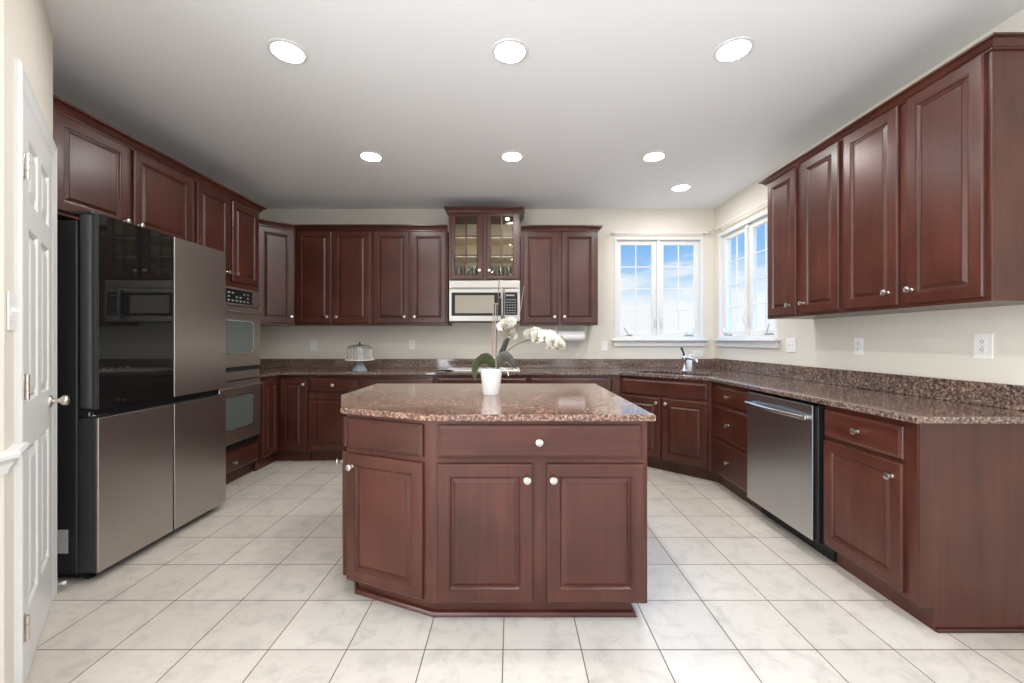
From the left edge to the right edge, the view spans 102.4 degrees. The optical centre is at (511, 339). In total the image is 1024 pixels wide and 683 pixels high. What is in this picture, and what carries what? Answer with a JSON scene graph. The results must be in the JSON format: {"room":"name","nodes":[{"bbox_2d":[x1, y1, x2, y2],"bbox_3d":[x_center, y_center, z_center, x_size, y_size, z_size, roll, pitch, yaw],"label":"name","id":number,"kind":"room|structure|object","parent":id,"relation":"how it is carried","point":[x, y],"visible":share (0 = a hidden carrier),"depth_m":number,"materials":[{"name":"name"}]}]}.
{"room":"kitchen","nodes":[
{"label":"kitchen","id":0,"kind":"room"},
{"bbox_2d":[0,0,3,682],"bbox_3d":[-1.642,-0.139,-1.162,0.140,2.748,4.877,0,0,0],"label":"wall","id":1,"kind":"structure","parent":0,"point":[1,1],"depth_m":1.27,"materials":[{"name":"beige paint"}]},
{"bbox_2d":[0,442,29,475],"bbox_3d":[-1.563,0.381,1.103,0.111,0.070,0.607,0,0,-9],"label":"trim","id":2,"kind":"structure","parent":1,"relation":"attached to","point":[9,458],"depth_m":1.28,"materials":[{"name":"white paint"}]},
{"bbox_2d":[4,0,52,682],"bbox_3d":[-2.246,-0.139,1.652,1.348,2.748,0.750,0,0,0],"label":"wall","id":3,"kind":"structure","parent":0,"point":[28,33],"depth_m":1.34,"materials":[{"name":"beige paint"}]},
{"bbox_2d":[7,291,19,330],"bbox_3d":[-1.616,-0.092,1.339,0.018,0.125,0.100,0,0,-42],"label":"switch plate","id":4,"kind":"object","parent":3,"relation":"attached to","point":[12,310],"visible":1,"depth_m":1.32,"materials":[{"name":"white plastic"}]},
{"bbox_2d":[14,58,69,682],"bbox_3d":[-1.922,0.145,1.716,0.074,2.180,0.850,0,0,-42],"label":"door","id":5,"kind":"structure","parent":3,"relation":"in","point":[35,270],"depth_m":1.59,"materials":[{"name":"white paint"}]},
{"bbox_2d":[259,209,713,358],"bbox_3d":[-0.291,-0.139,4.827,5.538,2.748,0.140,0,0,0],"label":"wall","id":6,"kind":"structure","parent":0,"point":[458,340],"depth_m":4.76,"materials":[{"name":"beige paint"}]},
{"bbox_2d":[258,218,302,325],"bbox_3d":[-2.614,-0.696,4.440,0.608,1.068,0.630,0,0,0],"label":"upper cabinet","id":7,"kind":"object","parent":6,"relation":"attached to","point":[276,289],"visible":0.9,"depth_m":4.29,"materials":[{"name":"brown wood"}]},
{"bbox_2d":[310,340,316,350],"bbox_3d":[-2.284,0.064,4.752,0.072,0.116,0.009,0,0,0],"label":"wall outlet","id":8,"kind":"object","parent":6,"relation":"attached to","point":[313,343],"visible":1,"depth_m":4.75,"materials":[{"name":"white plastic"}]},
{"bbox_2d":[294,224,376,325],"bbox_3d":[-1.916,-0.696,4.566,0.824,1.068,0.378,0,0,0],"label":"upper cabinet","id":9,"kind":"object","parent":6,"relation":"attached to","point":[333,262],"visible":0.98,"depth_m":4.41,"materials":[{"name":"brown wood"}]},
{"bbox_2d":[370,224,451,325],"bbox_3d":[-1.095,-0.696,4.566,0.818,1.068,0.378,0,0,0],"label":"upper cabinet","id":10,"kind":"object","parent":6,"relation":"attached to","point":[410,262],"visible":0.99,"depth_m":4.41,"materials":[{"name":"brown wood"}]},
{"bbox_2d":[409,339,414,349],"bbox_3d":[-1.151,0.052,4.752,0.072,0.116,0.009,0,0,0],"label":"wall outlet","id":11,"kind":"object","parent":6,"relation":"attached to","point":[411,341],"visible":1,"depth_m":4.75,"materials":[{"name":"white plastic"}]},
{"bbox_2d":[444,206,524,279],"bbox_3d":[-0.286,-1.019,4.540,0.853,0.773,0.430,0,0,0],"label":"upper cabinet","id":12,"kind":"object","parent":6,"relation":"attached to","point":[483,239],"visible":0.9,"depth_m":4.37,"materials":[{"name":"brown wood"}]},
{"bbox_2d":[455,237,512,244],"bbox_3d":[-0.286,-1.099,4.583,0.719,0.016,0.326,0,0,0],"label":"shelf","id":13,"kind":"object","parent":12,"relation":"attached to","point":[458,240],"depth_m":4.54,"materials":[{"name":"glass"}]},
{"bbox_2d":[455,256,512,262],"bbox_3d":[-0.286,-0.896,4.583,0.719,0.016,0.326,0,0,0],"label":"shelf","id":14,"kind":"object","parent":12,"relation":"attached to","point":[458,259],"depth_m":4.54,"materials":[{"name":"glass"}]},
{"bbox_2d":[449,280,519,322],"bbox_3d":[-0.284,-0.409,4.523,0.753,0.438,0.464,0,0,0],"label":"microwave","id":15,"kind":"object","parent":12,"relation":"attached to","point":[470,301],"visible":0.91,"depth_m":4.34,"materials":[{"name":"grey metal"}]},
{"bbox_2d":[259,359,712,367],"bbox_3d":[-0.301,0.269,4.744,5.230,0.104,0.022,0,0,0],"label":"backsplash","id":16,"kind":"structure","parent":6,"relation":"attached to","point":[264,363],"depth_m":4.73,"materials":[{"name":"stone"}]},
{"bbox_2d":[520,225,602,325],"bbox_3d":[0.538,-0.693,4.566,0.872,1.062,0.378,0,0,0],"label":"upper cabinet","id":17,"kind":"object","parent":6,"relation":"attached to","point":[559,263],"visible":0.99,"depth_m":4.41,"materials":[{"name":"brown wood"}]},
{"bbox_2d":[556,325,585,337],"bbox_3d":[0.655,-0.094,4.560,0.333,0.134,0.028,0,0,0],"label":"paper towel holder","id":18,"kind":"object","parent":17,"relation":"attached to","point":[556,325],"visible":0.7,"depth_m":4.55,"materials":[{"name":"white plastic"}]},
{"bbox_2d":[557,331,584,340],"bbox_3d":[0.655,-0.045,4.560,0.291,0.114,0.114,0,0,0],"label":"paper towel roll","id":19,"kind":"object","parent":18,"relation":"hanging from","point":[567,335],"visible":0.73,"depth_m":4.51,"materials":[{"name":"white paper"}]},
{"bbox_2d":[601,341,606,350],"bbox_3d":[1.071,0.069,4.748,0.072,0.116,0.018,0,0,0],"label":"switch plate","id":20,"kind":"object","parent":6,"relation":"attached to","point":[603,343],"visible":1,"depth_m":4.75,"materials":[{"name":"white plastic"}]},
{"bbox_2d":[611,237,708,345],"bbox_3d":[1.700,-0.558,4.790,1.107,1.263,0.175,0,0,0],"label":"window","id":21,"kind":"structure","parent":6,"relation":"in","point":[657,336],"depth_m":4.79,"materials":[{"name":"white paint"}]},
{"bbox_2d":[610,231,710,234],"bbox_3d":[1.701,-1.229,4.721,1.147,0.044,0.070,0,0,0],"label":"curtain rod","id":22,"kind":"object","parent":6,"relation":"attached to","point":[611,232],"visible":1,"depth_m":4.70,"materials":[{"name":"white metal"}]},
{"bbox_2d":[693,350,702,356],"bbox_3d":[2.148,0.157,4.752,0.116,0.072,0.009,0,0,0],"label":"wall outlet","id":23,"kind":"object","parent":6,"relation":"attached to","point":[696,353],"visible":1,"depth_m":4.75,"materials":[{"name":"white plastic"}]},
{"bbox_2d":[26,461,1023,682],"bbox_3d":[-0.291,1.296,0.579,5.538,0.120,8.637,0,0,0],"label":"floor","id":24,"kind":"structure","parent":0,"point":[253,588],"depth_m":1.80,"materials":[{"name":"tile"}]},
{"bbox_2d":[57,211,225,578],"bbox_3d":[-2.498,0.285,2.561,0.799,1.900,0.938,0,0,0],"label":"refrigerator","id":25,"kind":"object","parent":24,"relation":"on","point":[141,311],"visible":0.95,"depth_m":2.29,"materials":[{"name":"grey metal"}]},
{"bbox_2d":[193,173,265,483],"bbox_3d":[-2.624,-0.009,3.500,0.588,2.488,0.840,0,0,0],"label":"tall cabinet","id":26,"kind":"object","parent":24,"relation":"on","point":[225,220],"visible":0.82,"depth_m":3.50,"materials":[{"name":"brown wood"}]},
{"bbox_2d":[219,286,262,451],"bbox_3d":[-2.581,0.240,3.477,0.594,1.386,0.758,0,0,0],"label":"double wall oven","id":27,"kind":"object","parent":26,"relation":"in","point":[242,390],"visible":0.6,"depth_m":3.60,"materials":[{"name":"grey metal"}]},
{"bbox_2d":[252,375,310,470],"bbox_3d":[-2.486,0.793,4.316,0.865,0.884,0.878,0,0,0],"label":"base cabinet","id":28,"kind":"object","parent":24,"relation":"on","point":[283,436],"visible":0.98,"depth_m":4.14,"materials":[{"name":"brown wood"}]},
{"bbox_2d":[258,368,1023,423],"bbox_3d":[-0.291,0.336,3.237,5.254,0.030,3.036,0,0,0],"label":"countertop","id":29,"kind":"structure","parent":28,"relation":"on","point":[902,407],"depth_m":2.73,"materials":[{"name":"stone"}]},
{"bbox_2d":[345,342,374,370],"bbox_3d":[-1.583,0.172,4.300,0.296,0.300,0.296,0,0,0],"label":"cake stand","id":30,"kind":"object","parent":29,"relation":"on","point":[359,366],"visible":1,"depth_m":4.26,"materials":[{"name":"blue glass"}]},
{"bbox_2d":[434,367,519,370],"bbox_3d":[-0.347,0.307,4.383,0.873,0.026,0.555,0,0,0],"label":"cooktop","id":31,"kind":"object","parent":29,"relation":"in","point":[451,368],"visible":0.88,"depth_m":4.34,"materials":[{"name":"white ceramic"}]},
{"bbox_2d":[647,372,704,375],"bbox_3d":[1.604,0.444,4.067,0.800,0.184,0.470,0,0,43],"label":"sink","id":32,"kind":"object","parent":29,"relation":"in","point":[647,372],"visible":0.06,"depth_m":4.24,"materials":[{"name":"silver metal"}]},
{"bbox_2d":[680,347,697,370],"bbox_3d":[1.811,0.197,4.178,0.080,0.249,0.191,0,0,-40],"label":"faucet","id":33,"kind":"object","parent":29,"relation":"on","point":[684,358],"visible":0.99,"depth_m":4.21,"materials":[{"name":"silver metal"}]},
{"bbox_2d":[687,354,691,370],"bbox_3d":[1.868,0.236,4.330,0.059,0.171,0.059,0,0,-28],"label":"soap bottle","id":34,"kind":"object","parent":29,"relation":"on","point":[689,362],"visible":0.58,"depth_m":4.30,"materials":[{"name":"white ceramic"}]},
{"bbox_2d":[308,375,359,460],"bbox_3d":[-1.794,0.793,4.431,0.519,0.884,0.648,0,0,0],"label":"base cabinet","id":35,"kind":"object","parent":24,"relation":"on","point":[325,433],"visible":0.56,"depth_m":4.14,"materials":[{"name":"brown wood"}]},
{"bbox_2d":[360,375,435,388],"bbox_3d":[-1.148,0.793,4.431,0.772,0.884,0.648,0,0,0],"label":"base cabinet","id":36,"kind":"object","parent":24,"relation":"on","point":[365,380],"visible":0.05,"depth_m":4.14,"materials":[{"name":"brown wood"}]},
{"bbox_2d":[436,375,528,383],"bbox_3d":[-0.295,0.793,4.431,0.934,0.884,0.648,0,0,0],"label":"base cabinet","id":37,"kind":"object","parent":24,"relation":"on","point":[440,379],"visible":0.02,"depth_m":4.14,"materials":[{"name":"brown wood"}]},
{"bbox_2d":[336,414,646,616],"bbox_3d":[-0.192,0.793,2.385,1.570,0.884,1.270,0,0,0],"label":"kitchen island","id":38,"kind":"object","parent":24,"relation":"on","point":[440,518],"visible":0.99,"depth_m":1.79,"materials":[{"name":"brown wood"}]},
{"bbox_2d":[341,384,655,420],"bbox_3d":[-0.189,0.336,2.410,1.620,0.030,1.276,0,0,0],"label":"island countertop","id":39,"kind":"structure","parent":38,"relation":"on","point":[421,402],"depth_m":2.05,"materials":[{"name":"stone"}]},
{"bbox_2d":[471,276,565,394],"bbox_3d":[0.042,-0.030,2.458,0.550,0.702,0.185,0,0,-2],"label":"orchid plant","id":40,"kind":"object","parent":39,"relation":"on","point":[490,377],"visible":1,"depth_m":2.41,"materials":[{"name":"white plant"}]},
{"bbox_2d":[529,375,613,392],"bbox_3d":[0.601,0.793,4.431,0.858,0.884,0.648,0,0,0],"label":"base cabinet","id":41,"kind":"object","parent":24,"relation":"on","point":[605,381],"visible":0.02,"depth_m":4.14,"materials":[{"name":"brown wood"}]},
{"bbox_2d":[614,375,718,482],"bbox_3d":[1.683,0.793,4.157,1.306,0.884,1.195,0,0,0],"label":"base cabinet","id":42,"kind":"object","parent":24,"relation":"on","point":[679,440],"visible":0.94,"depth_m":3.76,"materials":[{"name":"brown wood"}]},
{"bbox_2d":[712,382,760,510],"bbox_3d":[2.007,0.793,3.254,0.658,0.884,0.612,0,0,0],"label":"base cabinet","id":43,"kind":"object","parent":24,"relation":"on","point":[729,409],"visible":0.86,"depth_m":3.23,"materials":[{"name":"brown wood"}]},
{"bbox_2d":[744,391,836,561],"bbox_3d":[1.968,0.797,2.611,0.696,0.867,0.666,0,0,0],"label":"dishwasher","id":44,"kind":"object","parent":24,"relation":"on","point":[785,435],"visible":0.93,"depth_m":2.50,"materials":[{"name":"silver metal"}]},
{"bbox_2d":[824,405,1023,632],"bbox_3d":[2.007,0.793,2.002,0.658,0.884,0.539,0,0,0],"label":"base cabinet","id":45,"kind":"object","parent":24,"relation":"on","point":[929,517],"visible":0.97,"depth_m":1.74,"materials":[{"name":"brown wood"}]},
{"bbox_2d":[44,0,1023,208],"bbox_3d":[-0.291,-1.573,0.579,5.538,0.120,8.637,0,0,0],"label":"ceiling","id":46,"kind":"structure","parent":0,"point":[601,86],"depth_m":2.44,"materials":[{"name":"white paint"}]},
{"bbox_2d":[266,38,308,64],"bbox_3d":[-1.174,-1.508,2.162,0.196,0.007,0.196,0,0,0],"label":"recessed light","id":47,"kind":"object","parent":46,"relation":"in","point":[284,50],"visible":1,"depth_m":2.15,"materials":[{"name":"white paint"}]},
{"bbox_2d":[358,151,382,161],"bbox_3d":[-1.158,-1.508,3.396,0.196,0.007,0.196,0,0,0],"label":"recessed light","id":48,"kind":"object","parent":46,"relation":"in","point":[369,156],"visible":1,"depth_m":3.38,"materials":[{"name":"white paint"}]},
{"bbox_2d":[491,38,528,64],"bbox_3d":[-0.008,-1.508,2.162,0.196,0.007,0.196,0,0,0],"label":"recessed light","id":49,"kind":"object","parent":46,"relation":"in","point":[509,51],"visible":1,"depth_m":2.15,"materials":[{"name":"white paint"}]},
{"bbox_2d":[500,151,523,161],"bbox_3d":[0.004,-1.508,3.396,0.196,0.007,0.196,0,0,0],"label":"recessed light","id":50,"kind":"object","parent":46,"relation":"in","point":[510,156],"visible":1,"depth_m":3.38,"materials":[{"name":"white paint"}]},
{"bbox_2d":[642,151,666,161],"bbox_3d":[1.175,-1.508,3.396,0.196,0.007,0.196,0,0,0],"label":"recessed light","id":51,"kind":"object","parent":46,"relation":"in","point":[654,156],"visible":1,"depth_m":3.38,"materials":[{"name":"white paint"}]},
{"bbox_2d":[670,184,691,190],"bbox_3d":[1.681,-1.508,4.086,0.196,0.007,0.196,0,0,0],"label":"recessed light","id":52,"kind":"object","parent":46,"relation":"in","point":[681,187],"visible":1,"depth_m":4.07,"materials":[{"name":"white paint"}]},
{"bbox_2d":[713,36,754,62],"bbox_3d":[1.158,-1.508,2.149,0.196,0.007,0.196,0,0,0],"label":"recessed light","id":53,"kind":"object","parent":46,"relation":"in","point":[737,48],"visible":1,"depth_m":2.14,"materials":[{"name":"white paint"}]},
{"bbox_2d":[714,9,1023,385],"bbox_3d":[2.408,-0.139,0.579,0.140,2.748,8.357,0,0,0],"label":"wall","id":54,"kind":"structure","parent":0,"point":[940,343],"depth_m":2.50,"materials":[{"name":"beige paint"}]},
{"bbox_2d":[712,200,767,230],"bbox_3d":[2.302,-1.241,3.949,0.070,0.044,1.426,0,0,0],"label":"curtain rod","id":55,"kind":"structure","parent":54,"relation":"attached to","point":[719,227],"depth_m":4.15,"materials":[{"name":"white plastic"}]},
{"bbox_2d":[712,210,780,347],"bbox_3d":[2.370,-0.558,4.128,0.175,1.263,1.113,0,0,0],"label":"window","id":56,"kind":"structure","parent":54,"relation":"in","point":[751,337],"depth_m":4.12,"materials":[{"name":"white paint"}]},
{"bbox_2d":[786,338,795,351],"bbox_3d":[2.329,0.044,3.440,0.018,0.116,0.118,0,0,0],"label":"switch plate","id":57,"kind":"object","parent":54,"relation":"attached to","point":[790,342],"visible":1,"depth_m":3.44,"materials":[{"name":"white plastic"}]},
{"bbox_2d":[758,135,894,318],"bbox_3d":[2.135,-0.699,2.861,0.401,1.076,0.760,0,0,0],"label":"upper cabinet","id":58,"kind":"object","parent":54,"relation":"attached to","point":[804,195],"visible":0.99,"depth_m":2.75,"materials":[{"name":"brown wood"}]},
{"bbox_2d":[854,338,862,354],"bbox_3d":[2.333,0.043,2.772,0.009,0.116,0.072,0,0,0],"label":"wall outlet","id":59,"kind":"object","parent":54,"relation":"attached to","point":[858,342],"visible":1,"depth_m":2.77,"materials":[{"name":"white plastic"}]},
{"bbox_2d":[713,358,1023,410],"bbox_3d":[2.325,0.264,3.226,0.022,0.114,3.014,0,0,0],"label":"backsplash","id":60,"kind":"structure","parent":54,"relation":"attached to","point":[1008,396],"depth_m":2.44,"materials":[{"name":"stone"}]},
{"bbox_2d":[833,32,1023,312],"bbox_3d":[2.135,-0.699,2.071,0.401,1.076,0.831,0,0,0],"label":"upper cabinet","id":61,"kind":"object","parent":54,"relation":"attached to","point":[932,176],"visible":1,"depth_m":1.89,"materials":[{"name":"brown wood"}]},
{"bbox_2d":[974,333,993,358],"bbox_3d":[2.333,0.030,2.039,0.009,0.128,0.085,0,0,0],"label":"wall outlet","id":62,"kind":"object","parent":54,"relation":"attached to","point":[983,342],"visible":1,"depth_m":2.03,"materials":[{"name":"white plastic"}]},
{"bbox_2d":[979,339,986,344],"bbox_3d":[2.331,0.010,2.039,0.002,0.028,0.033,0,0,0],"label":"socket","id":63,"kind":"object","parent":62,"relation":"attached to","point":[981,341],"depth_m":2.04,"materials":[{"name":"white plastic"}]},
{"bbox_2d":[979,347,986,352],"bbox_3d":[2.331,0.050,2.039,0.002,0.028,0.033,0,0,0],"label":"socket","id":64,"kind":"object","parent":62,"relation":"attached to","point":[981,349],"depth_m":2.04,"materials":[{"name":"white plastic"}]},
{"bbox_3d":[-2.990,-0.139,3.029,0.140,2.748,3.457,0,0,0],"label":"wall","id":65,"kind":"structure","parent":0,"visible":0},
{"bbox_2d":[53,94,198,241],"bbox_3d":[-2.624,-0.956,2.583,0.588,0.593,0.995,0,0,0],"label":"upper cabinet","id":66,"kind":"object","parent":65,"relation":"attached to","point":[103,169],"visible":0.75,"depth_m":2.46,"materials":[{"name":"brown wood"}]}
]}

